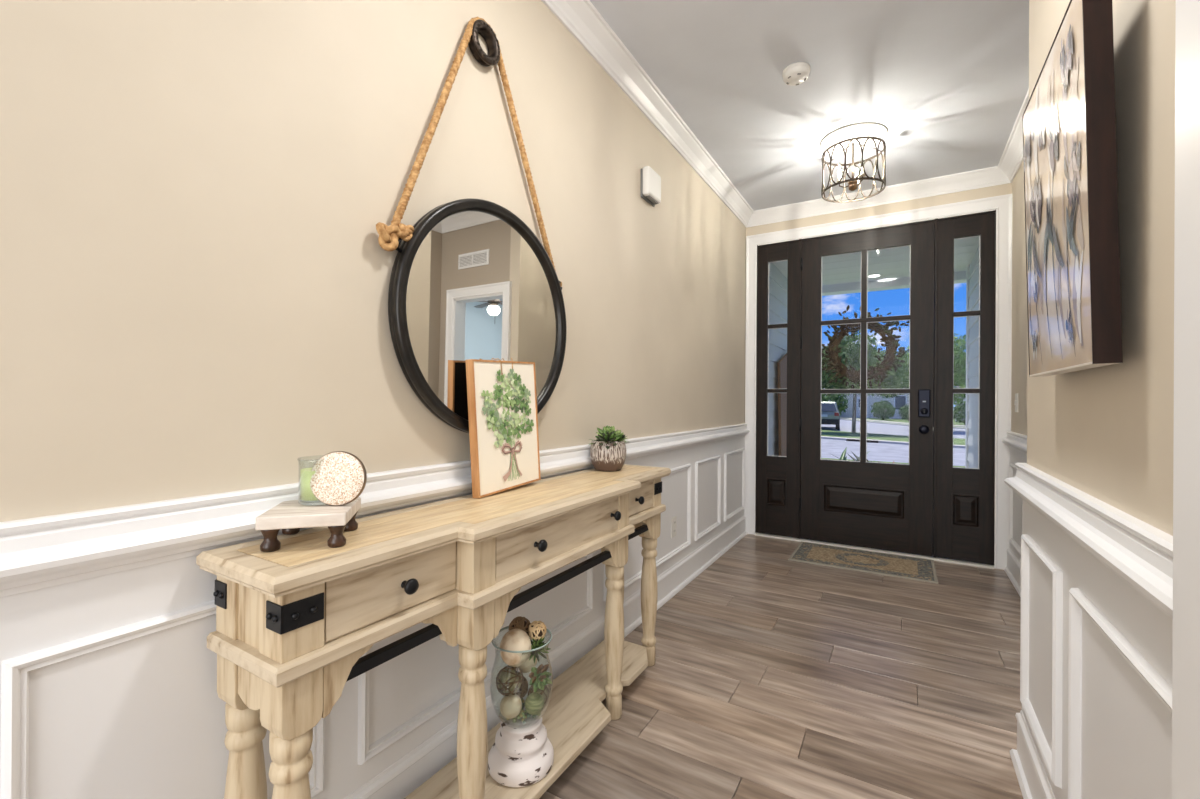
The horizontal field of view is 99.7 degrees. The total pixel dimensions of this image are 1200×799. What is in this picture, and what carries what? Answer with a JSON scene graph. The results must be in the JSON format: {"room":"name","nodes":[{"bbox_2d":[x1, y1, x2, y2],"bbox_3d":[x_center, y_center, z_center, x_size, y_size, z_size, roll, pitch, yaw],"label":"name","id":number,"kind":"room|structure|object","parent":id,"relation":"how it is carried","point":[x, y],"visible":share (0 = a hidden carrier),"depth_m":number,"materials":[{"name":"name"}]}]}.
{"room":"entrance hallway","nodes":[
{"label":"entrance hallway","id":0,"kind":"room"},
{"bbox_2d":[0,0,745,521],"bbox_3d":[-0.693,-0.236,1.245,0.120,2.743,7.620,0,0,31],"label":"wall","id":1,"kind":"structure","parent":0,"point":[195,272],"depth_m":1.11,"materials":[{"name":"beige paint"}]},
{"bbox_2d":[0,437,744,798],"bbox_3d":[-0.647,0.686,1.189,0.025,0.900,7.380,0,0,31],"label":"wainscot","id":2,"kind":"structure","parent":1,"relation":"attached to","point":[108,682],"depth_m":0.95,"materials":[{"name":"white paint"}]},
{"bbox_2d":[671,516,676,537],"bbox_3d":[0.440,0.756,3.001,0.008,0.120,0.074,0,0,31],"label":"wall outlet","id":3,"kind":"object","parent":2,"relation":"attached to","point":[673,519],"visible":1,"depth_m":2.99,"materials":[{"name":"white plastic"}]},
{"bbox_2d":[0,423,749,596],"bbox_3d":[-0.633,0.244,1.183,0.050,0.111,7.380,0,0,31],"label":"trim","id":4,"kind":"structure","parent":1,"relation":"attached to","point":[46,551],"depth_m":0.94,"materials":[{"name":"white paint"}]},
{"bbox_2d":[468,19,499,66],"bbox_3d":[-0.369,-1.137,1.615,0.037,0.124,0.124,0,0,31],"label":"ring","id":5,"kind":"object","parent":1,"relation":"attached to","point":[480,26],"visible":0.99,"depth_m":1.61,"materials":[{"name":"brown metal"}]},
{"bbox_2d":[376,16,561,286],"bbox_3d":[-0.354,-0.796,1.627,0.042,0.825,0.816,0,0,31],"label":"rope","id":6,"kind":"object","parent":5,"relation":"hanging from","point":[388,238],"visible":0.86,"depth_m":1.46,"materials":[{"name":"fabric"}]},
{"bbox_2d":[388,198,566,432],"bbox_3d":[-0.343,-0.254,1.630,0.046,0.740,0.742,1,0,33],"label":"round mirror","id":7,"kind":"object","parent":6,"relation":"hanging from","point":[472,280],"visible":0.84,"depth_m":1.53,"materials":[{"name":"black metal"}]},
{"bbox_2d":[344,515,747,798],"bbox_3d":[-0.645,1.054,1.186,0.034,0.163,7.380,0,0,31],"label":"baseboard","id":8,"kind":"structure","parent":1,"relation":"attached to","point":[400,779],"depth_m":2.00,"materials":[{"name":"white paint"}]},
{"bbox_2d":[641,166,660,206],"bbox_3d":[0.272,-1.129,2.679,0.050,0.157,0.164,0,0,31],"label":"door chime","id":9,"kind":"object","parent":1,"relation":"attached to","point":[650,180],"visible":1,"depth_m":2.63,"materials":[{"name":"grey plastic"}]},
{"bbox_2d":[768,263,786,455],"bbox_3d":[1.808,-0.046,5.498,0.138,2.910,2.250,0,0,31],"label":"wall","id":10,"kind":"structure","parent":0,"point":[777,280],"depth_m":5.62,"materials":[{"name":"white paint"}]},
{"bbox_2d":[539,534,1022,798],"bbox_3d":[0.535,1.192,0.466,3.000,0.100,7.560,0,0,31],"label":"floor","id":11,"kind":"structure","parent":0,"point":[772,676],"depth_m":2.00,"materials":[{"name":"brown wood"}]},
{"bbox_2d":[196,464,670,798],"bbox_3d":[-0.210,0.717,1.574,0.330,0.845,1.628,0,0,31],"label":"console table","id":12,"kind":"object","parent":11,"relation":"on","point":[295,622],"visible":1,"depth_m":1.16,"materials":[{"name":"brown wood"}]},
{"bbox_2d":[255,497,360,551],"bbox_3d":[-0.597,0.257,1.051,0.155,0.069,0.170,0,0,-16],"label":"riser","id":13,"kind":"object","parent":12,"relation":"on","point":[290,516],"visible":0.98,"depth_m":0.99,"materials":[{"name":"brown wood"}]},
{"bbox_2d":[297,455,326,505],"bbox_3d":[-0.603,0.173,1.090,0.085,0.097,0.085,0,0,31],"label":"jar candle","id":14,"kind":"object","parent":13,"relation":"on","point":[306,495],"visible":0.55,"depth_m":1.06,"materials":[{"name":"clear glass"}]},
{"bbox_2d":[310,451,366,505],"bbox_3d":[-0.550,0.166,1.063,0.114,0.114,0.026,0,0,-4],"label":"lid","id":15,"kind":"object","parent":13,"relation":"on","point":[339,478],"visible":1,"depth_m":1.06,"materials":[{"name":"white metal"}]},
{"bbox_2d":[466,358,540,497],"bbox_3d":[-0.302,0.077,1.630,0.042,0.431,0.330,0,0,28],"label":"picture","id":16,"kind":"object","parent":12,"relation":"on","point":[501,395],"visible":1,"depth_m":1.59,"materials":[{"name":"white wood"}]},
{"bbox_2d":[488,626,553,786],"bbox_3d":[-0.226,0.865,1.454,0.186,0.366,0.186,0,0,31],"label":"hurricane vase","id":17,"kind":"object","parent":12,"relation":"on","point":[521,755],"visible":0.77,"depth_m":1.40,"materials":[{"name":"white ceramic"}]},
{"bbox_2d":[496,665,523,695],"bbox_3d":[-0.254,0.791,1.422,0.076,0.078,0.076,0,0,31],"label":"decorative ball","id":18,"kind":"object","parent":17,"relation":"in","point":[509,679],"visible":0.98,"depth_m":1.40,"materials":[{"name":"brown wicker"}]},
{"bbox_2d":[500,694,521,718],"bbox_3d":[-0.249,0.857,1.415,0.062,0.062,0.062,0,0,31],"label":"decorative ball","id":19,"kind":"object","parent":17,"relation":"in","point":[510,705],"visible":0.9,"depth_m":1.39,"materials":[{"name":"beige"}]},
{"bbox_2d":[500,629,530,666],"bbox_3d":[-0.236,0.694,1.415,0.088,0.099,0.088,0,0,31],"label":"decorative ball","id":20,"kind":"object","parent":17,"relation":"in","point":[514,639],"visible":0.97,"depth_m":1.39,"materials":[{"name":"beige"}]},
{"bbox_2d":[509,616,530,635],"bbox_3d":[-0.236,0.677,1.494,0.066,0.068,0.069,0,0,31],"label":"decorative ball","id":21,"kind":"object","parent":17,"relation":"in","point":[522,623],"visible":0.63,"depth_m":1.48,"materials":[{"name":"brown"}]},
{"bbox_2d":[515,675,527,698],"bbox_3d":[-0.245,0.849,1.492,0.069,0.068,0.068,0,0,31],"label":"decorative ball","id":22,"kind":"object","parent":17,"relation":"in","point":[522,692],"visible":0.27,"depth_m":1.47,"materials":[{"name":"brown"}]},
{"bbox_2d":[490,644,552,727],"bbox_3d":[-0.225,0.800,1.454,0.180,0.232,0.180,0,0,31],"label":"glass bowl","id":23,"kind":"object","parent":17,"relation":"on","point":[530,722],"depth_m":1.42,"materials":[{"name":"clear glass"}]},
{"bbox_2d":[506,698,540,723],"bbox_3d":[-0.224,0.892,1.447,0.104,0.034,0.088,0,0,31],"label":"cluster","id":24,"kind":"object","parent":17,"relation":"in","point":[522,712],"visible":0.41,"depth_m":1.43,"materials":[{"name":"green plant"}]},
{"bbox_2d":[517,654,536,672],"bbox_3d":[-0.218,0.764,1.485,0.068,0.068,0.068,0,0,31],"label":"decorative ball","id":25,"kind":"object","parent":17,"relation":"in","point":[526,667],"visible":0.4,"depth_m":1.46,"materials":[{"name":"beige"}]},
{"bbox_2d":[525,692,543,714],"bbox_3d":[-0.186,0.863,1.435,0.056,0.056,0.056,0,0,31],"label":"decorative ball","id":26,"kind":"object","parent":17,"relation":"in","point":[534,702],"visible":1,"depth_m":1.42,"materials":[{"name":"green"}]},
{"bbox_2d":[527,621,546,640],"bbox_3d":[-0.183,0.671,1.470,0.055,0.056,0.055,0,0,31],"label":"decorative ball","id":27,"kind":"object","parent":17,"relation":"in","point":[536,629],"visible":0.97,"depth_m":1.45,"materials":[{"name":"brown"}]},
{"bbox_2d":[528,685,548,703],"bbox_3d":[-0.182,0.866,1.485,0.063,0.062,0.062,0,0,31],"label":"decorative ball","id":28,"kind":"object","parent":17,"relation":"in","point":[545,693],"visible":0.37,"depth_m":1.47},
{"bbox_2d":[529,637,549,662],"bbox_3d":[-0.177,0.704,1.437,0.074,0.064,0.049,0,0,-26],"label":"succulent","id":29,"kind":"object","parent":17,"relation":"in","point":[538,643],"visible":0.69,"depth_m":1.44,"materials":[{"name":"green plant"}]},
{"bbox_2d":[529,664,551,691],"bbox_3d":[-0.168,0.785,1.427,0.066,0.068,0.035,0,0,-32],"label":"succulent","id":30,"kind":"object","parent":17,"relation":"in","point":[539,676],"visible":1,"depth_m":1.43,"materials":[{"name":"green plant"}]},
{"bbox_2d":[404,640,647,798],"bbox_3d":[-0.204,1.061,1.568,0.287,0.024,1.420,0,0,31],"label":"shelf","id":31,"kind":"object","parent":12,"relation":"attached to","point":[575,714],"depth_m":1.66,"materials":[{"name":"brown wood"}]},
{"bbox_2d":[589,425,626,471],"bbox_3d":[0.034,0.202,2.124,0.180,0.187,0.196,0,0,31],"label":"potted succulent","id":32,"kind":"object","parent":12,"relation":"on","point":[608,451],"visible":1,"depth_m":2.07,"materials":[{"name":"ceramic"}]},
{"bbox_2d":[590,440,626,471],"bbox_3d":[0.034,0.234,2.126,0.154,0.124,0.154,0,0,31],"label":"pot","id":33,"kind":"object","parent":32,"relation":"attached to","point":[606,455],"depth_m":2.07,"materials":[{"name":"ceramic"}]},
{"bbox_2d":[788,541,937,583],"bbox_3d":[1.875,1.152,3.633,0.896,0.009,0.534,0,0,31],"label":"door mat","id":34,"kind":"object","parent":11,"relation":"on","point":[907,567],"visible":1,"depth_m":3.59,"materials":[{"name":"beige fabric"}]},
{"bbox_2d":[590,0,1028,210],"bbox_3d":[2.296,-1.648,0.964,5.520,0.120,10.200,0,0,31],"label":"ceiling","id":35,"kind":"structure","parent":0,"point":[947,80],"depth_m":2.50,"materials":[{"name":"white paint"}]},
{"bbox_2d":[782,62,809,85],"bbox_3d":[0.952,-1.571,2.452,0.128,0.047,0.128,0,0,31],"label":"smoke detector","id":36,"kind":"object","parent":35,"relation":"attached to","point":[797,73],"visible":1,"depth_m":2.42,"materials":[{"name":"white plastic"}]},
{"bbox_2d":[820,122,887,202],"bbox_3d":[1.542,-1.428,3.083,0.372,0.323,0.372,0,0,31],"label":"ceiling light","id":37,"kind":"object","parent":35,"relation":"attached to","point":[865,135],"visible":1,"depth_m":3.04,"materials":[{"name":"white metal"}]},
{"bbox_2d":[773,237,978,285],"bbox_3d":[2.739,-1.535,5.258,2.224,0.120,2.780,0,0,31],"label":"ceiling","id":38,"kind":"structure","parent":0,"point":[891,263],"depth_m":5.49,"materials":[{"name":"white paint"}]},
{"bbox_2d":[868,274,880,277],"bbox_3d":[3.261,-1.469,6.016,0.152,0.004,0.152,0,0,31],"label":"recessed light","id":39,"kind":"object","parent":38,"relation":"in","point":[874,275],"visible":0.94,"depth_m":6.01,"materials":[{"name":"white"}]},
{"bbox_2d":[822,271,965,295],"bbox_3d":[3.383,-1.432,6.352,2.204,0.115,0.200,0,0,31],"label":"trim","id":40,"kind":"structure","parent":38,"relation":"attached to","point":[959,277],"depth_m":6.25,"materials":[{"name":"white paint"}]},
{"bbox_2d":[745,183,1011,532],"bbox_3d":[2.111,-0.213,3.936,1.920,2.743,0.120,0,0,31],"label":"wall","id":41,"kind":"structure","parent":0,"point":[1003,189],"depth_m":3.84,"materials":[{"name":"beige paint"}]},
{"bbox_2d":[756,241,798,537],"bbox_3d":[1.495,-0.083,4.251,0.332,2.435,0.052,0,0,31],"label":"window","id":42,"kind":"structure","parent":41,"relation":"in","point":[777,476],"depth_m":4.23,"materials":[{"name":"brown wood"}]},
{"bbox_2d":[799,221,934,556],"bbox_3d":[2.026,-0.080,3.898,0.926,2.435,0.110,0,0,31],"label":"door","id":43,"kind":"structure","parent":41,"relation":"in","point":[862,503],"depth_m":3.88,"materials":[{"name":"brown wood"}]},
{"bbox_2d":[822,305,908,388],"bbox_3d":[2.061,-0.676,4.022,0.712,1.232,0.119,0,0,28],"label":"wreath","id":44,"kind":"object","parent":43,"relation":"hanging from","point":[891,345],"visible":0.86,"depth_m":3.99,"materials":[{"name":"brown plant"}]},
{"bbox_2d":[755,532,993,568],"bbox_3d":[2.043,1.151,3.937,1.615,0.014,0.155,0,0,31],"label":"threshold","id":45,"kind":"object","parent":41,"relation":"attached to","point":[946,560],"depth_m":3.81,"materials":[{"name":"silver metal"}]},
{"bbox_2d":[755,210,995,564],"bbox_3d":[2.057,-0.088,3.949,1.630,2.457,0.112,0,0,31],"label":"trim","id":46,"kind":"structure","parent":41,"relation":"attached to","point":[973,214],"depth_m":3.67,"materials":[{"name":"brown wood"}]},
{"bbox_2d":[745,194,1011,569],"bbox_3d":[2.028,-0.123,3.901,1.803,2.562,0.024,0,0,31],"label":"trim","id":47,"kind":"structure","parent":41,"relation":"attached to","point":[1002,204],"depth_m":3.54,"materials":[{"name":"white paint"}]},
{"bbox_2d":[936,212,994,564],"bbox_3d":[2.591,-0.076,3.593,0.327,2.435,0.052,0,0,31],"label":"sidelight","id":48,"kind":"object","parent":41,"relation":"in","point":[964,519],"depth_m":3.58,"materials":[{"name":"brown wood"}]},
{"bbox_2d":[965,247,978,467],"bbox_3d":[3.506,-0.036,4.556,0.138,2.910,2.380,0,0,31],"label":"wall","id":49,"kind":"structure","parent":0,"point":[972,270],"depth_m":5.20,"materials":[{"name":"white paint"}]},
{"bbox_2d":[1011,161,1027,434],"bbox_3d":[2.536,-0.212,2.891,0.116,2.743,1.235,0,0,31],"label":"wall","id":50,"kind":"structure","parent":0,"point":[1019,279],"depth_m":3.21,"materials":[{"name":"beige paint"}]},
{"bbox_2d":[1004,548,1020,596],"bbox_3d":[2.488,1.078,2.881,0.124,0.163,1.249,0,0,31],"label":"baseboard","id":51,"kind":"structure","parent":50,"relation":"attached to","point":[1013,569],"depth_m":3.21,"materials":[{"name":"white paint"}]},
{"bbox_2d":[1002,431,1026,454],"bbox_3d":[2.482,0.268,2.880,0.140,0.111,1.265,0,0,31],"label":"trim","id":52,"kind":"structure","parent":50,"relation":"attached to","point":[1016,441],"depth_m":3.11,"materials":[{"name":"white paint"}]},
{"bbox_2d":[1014,393,1018,411],"bbox_3d":[2.675,0.021,3.252,0.014,0.120,0.080,0,0,31],"label":"light switch","id":53,"kind":"object","parent":50,"relation":"attached to","point":[1016,401],"visible":1,"depth_m":3.24,"materials":[{"name":"white plastic"}]},
{"bbox_2d":[1009,448,1026,562],"bbox_3d":[2.464,0.709,2.917,0.025,0.900,1.215,0,0,31],"label":"wainscot","id":54,"kind":"structure","parent":50,"relation":"attached to","point":[1015,501],"depth_m":3.24,"materials":[{"name":"white paint"}]},
{"bbox_2d":[1027,0,1175,535],"bbox_3d":[1.085,-0.225,1.039,0.119,2.743,1.236,0,0,31],"label":"wall","id":55,"kind":"structure","parent":0,"point":[1105,432],"depth_m":0.86,"materials":[{"name":"beige paint"}]},
{"bbox_2d":[541,0,1028,227],"bbox_3d":[0.572,-1.549,0.482,2.820,0.102,7.400,0,0,31],"label":"trim","id":56,"kind":"structure","parent":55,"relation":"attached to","point":[580,18],"depth_m":3.15,"materials":[{"name":"white paint"}]},
{"bbox_2d":[1010,710,1055,798],"bbox_3d":[1.086,1.066,1.051,0.187,0.163,1.270,0,0,31],"label":"baseboard","id":57,"kind":"structure","parent":55,"relation":"attached to","point":[1033,781],"depth_m":1.47,"materials":[{"name":"white paint"}]},
{"bbox_2d":[1022,0,1122,376],"bbox_3d":[0.977,-0.393,1.060,0.057,0.668,0.505,-1,-1,31],"label":"flower painting","id":58,"kind":"object","parent":55,"relation":"attached to","point":[1069,115],"visible":1,"depth_m":0.92,"materials":[{"name":"beige"}]},
{"bbox_2d":[1004,463,1172,620],"bbox_3d":[1.095,0.256,1.059,0.219,0.111,1.286,0,0,31],"label":"trim","id":59,"kind":"structure","parent":55,"relation":"attached to","point":[1138,552],"depth_m":0.88,"materials":[{"name":"white paint"}]},
{"bbox_2d":[1020,500,1172,798],"bbox_3d":[1.074,0.697,1.045,0.152,0.900,1.244,0,0,31],"label":"wainscot","id":60,"kind":"structure","parent":55,"relation":"attached to","point":[1096,654],"depth_m":1.03,"materials":[{"name":"white paint"}]},
{"bbox_2d":[1172,0,1199,798],"bbox_3d":[0.695,-0.228,0.422,0.235,2.743,0.267,0,0,31],"label":"door","id":61,"kind":"structure","parent":55,"relation":"in","point":[1186,440],"depth_m":0.56,"materials":[{"name":"white paint"}]},
{"bbox_3d":[2.679,1.304,5.208,2.800,0.220,2.700,0,0,31],"label":"floor","id":62,"kind":"structure","parent":0,"visible":0},
{"bbox_2d":[777,353,786,455],"bbox_3d":[2.142,0.302,5.839,0.060,1.780,0.620,0,0,31],"label":"leaning board","id":63,"kind":"object","parent":62,"relation":"on","point":[782,363],"visible":0.43,"depth_m":5.65,"materials":[{"name":"brown"}]},
{"label":"outside","id":64,"kind":"structure","parent":0,"visible":0},
{"bbox_2d":[840,413,964,426],"bbox_3d":[50.162,2.233,71.351,105.000,0.300,106.000,0,0,31],"label":"lawn","id":65,"kind":"structure","parent":64,"point":[879,419],"depth_m":45.26,"materials":[{"name":"green plant"}]},
{"bbox_2d":[821,394,848,417],"bbox_3d":[23.299,0.323,51.288,3.600,3.454,3.737,0,0,31],"label":"shrub","id":66,"kind":"object","parent":65,"relation":"on","point":[832,397],"visible":0.34,"depth_m":50.36,"materials":[{"name":"green plant"}]},
{"bbox_2d":[823,367,908,418],"bbox_3d":[30.404,-0.874,54.480,9.900,5.600,8.920,0,0,43],"label":"house","id":67,"kind":"structure","parent":65,"relation":"on","point":[897,402],"depth_m":51.53,"materials":[{"name":"grey"}]},
{"bbox_2d":[870,400,895,419],"bbox_3d":[26.001,0.991,46.441,2.112,1.958,2.064,0,0,31],"label":"shrub","id":68,"kind":"object","parent":65,"relation":"on","point":[878,409],"visible":1,"depth_m":46.18,"materials":[{"name":"green plant"}]},
{"bbox_2d":[898,404,908,420],"bbox_3d":[27.421,1.154,44.895,1.704,1.609,1.717,0,0,31],"label":"shrub","id":69,"kind":"object","parent":65,"relation":"on","point":[904,410],"visible":0.43,"depth_m":44.81,"materials":[{"name":"green plant"}]},
{"bbox_2d":[953,401,965,424],"bbox_3d":[26.590,0.968,36.513,2.169,1.973,2.086,0,0,31],"label":"shrub","id":70,"kind":"object","parent":65,"relation":"on","point":[960,407],"visible":0.38,"depth_m":36.48,"materials":[{"name":"green plant"}]},
{"bbox_2d":[955,363,965,420],"bbox_3d":[36.745,-1.300,43.470,9.920,6.500,8.900,0,0,-39],"label":"house","id":71,"kind":"structure","parent":65,"relation":"on","point":[964,363],"depth_m":43.60,"materials":[{"name":"grey"}]},
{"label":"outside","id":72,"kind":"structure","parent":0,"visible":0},
{"bbox_2d":[821,420,965,438],"bbox_3d":[7.118,1.933,48.688,25.374,0.300,76.317,0,0,-30],"label":"street","id":73,"kind":"structure","parent":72,"point":[845,425],"depth_m":31.30,"materials":[{"name":"grey asphalt"}]},
{"bbox_2d":[821,402,839,429],"bbox_3d":[13.954,0.972,31.575,1.820,1.658,4.758,0,0,25],"label":"parked car","id":74,"kind":"object","parent":73,"relation":"on","point":[829,410],"visible":0.46,"depth_m":29.43,"materials":[{"name":"silver metal"}]},
{"bbox_2d":[840,419,965,428],"bbox_3d":[15.753,1.932,56.191,5.953,0.300,72.189,0,0,-23],"label":"trim","id":75,"kind":"structure","parent":73,"relation":"on","point":[840,419],"depth_m":37.89,"materials":[{"name":"beige concrete"}]},
{"bbox_2d":[900,333,965,405],"bbox_3d":[20.170,-1.104,29.887,4.620,5.852,4.099,0,0,31],"label":"tree","id":76,"kind":"object","parent":73,"relation":"on","point":[959,358],"visible":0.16,"depth_m":28.66,"materials":[{"name":"green plant"}]},
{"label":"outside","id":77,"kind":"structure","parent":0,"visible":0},
{"bbox_2d":[821,458,964,467],"bbox_3d":[-8.319,1.763,18.565,59.000,0.300,8.700,0,0,31],"label":"lawn","id":78,"kind":"structure","parent":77,"point":[821,458],"depth_m":13.76,"materials":[{"name":"green plant"}]},
{"bbox_2d":[831,451,871,461],"bbox_3d":[4.889,1.343,9.119,1.112,0.687,1.554,0,0,-14],"label":"plant","id":79,"kind":"object","parent":78,"relation":"on","point":[856,456],"visible":0.02,"depth_m":9.69,"materials":[{"name":"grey plant"}]},
{"bbox_2d":[839,447,874,461],"bbox_3d":[4.505,1.321,9.634,1.347,0.729,1.446,0,0,15],"label":"plant","id":80,"kind":"object","parent":78,"relation":"on","point":[842,457],"visible":0.06,"depth_m":10.01,"materials":[{"name":"green plant"}]},
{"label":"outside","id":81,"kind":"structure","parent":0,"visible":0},
{"bbox_2d":[821,430,964,444],"bbox_3d":[-0.236,1.792,34.486,12.249,0.300,64.300,0,0,-39],"label":"median","id":82,"kind":"object","parent":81,"point":[956,441],"visible":0.19,"depth_m":23.35,"materials":[{"name":"green plant"}]},
{"bbox_2d":[821,329,908,432],"bbox_3d":[13.113,-1.011,26.323,5.999,5.460,3.348,0,0,36],"label":"tree","id":83,"kind":"object","parent":82,"relation":"on","point":[848,349],"visible":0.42,"depth_m":25.51,"materials":[{"name":"green plant"}]},
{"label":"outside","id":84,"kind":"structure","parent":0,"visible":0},
{"bbox_2d":[821,439,964,465],"bbox_3d":[-1.710,1.844,29.585,59.000,0.300,17.000,0,0,31],"label":"street","id":85,"kind":"structure","parent":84,"point":[885,452],"depth_m":16.98,"materials":[{"name":"grey concrete"}]},
{"bbox_2d":[821,436,964,447],"bbox_3d":[-0.221,1.778,31.755,60.523,0.300,1.975,0,0,43],"label":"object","id":86,"kind":"structure","parent":85,"relation":"on","point":[822,437],"depth_m":20.49,"materials":[{"name":"beige concrete"}]},
{"bbox_2d":[846,439,859,441],"bbox_3d":[10.704,1.758,21.370,0.520,0.160,0.160,0,0,31],"label":"drain","id":87,"kind":"object","parent":86,"relation":"attached to","point":[857,440],"visible":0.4,"depth_m":21.29,"materials":[{"name":"brown"}]},
{"bbox_2d":[867,440,877,442],"bbox_3d":[11.122,1.760,20.746,0.520,0.160,0.160,0,0,31],"label":"drain","id":88,"kind":"object","parent":86,"relation":"attached to","point":[868,441],"visible":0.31,"depth_m":20.69,"materials":[{"name":"brown"}]},
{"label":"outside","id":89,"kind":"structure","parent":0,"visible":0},
{"bbox_2d":[840,418,965,426],"bbox_3d":[17.604,1.969,59.278,7.091,0.300,73.004,0,0,-23],"label":"sidewalk","id":90,"kind":"structure","parent":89,"point":[840,418],"depth_m":40.50,"materials":[{"name":"beige concrete"}]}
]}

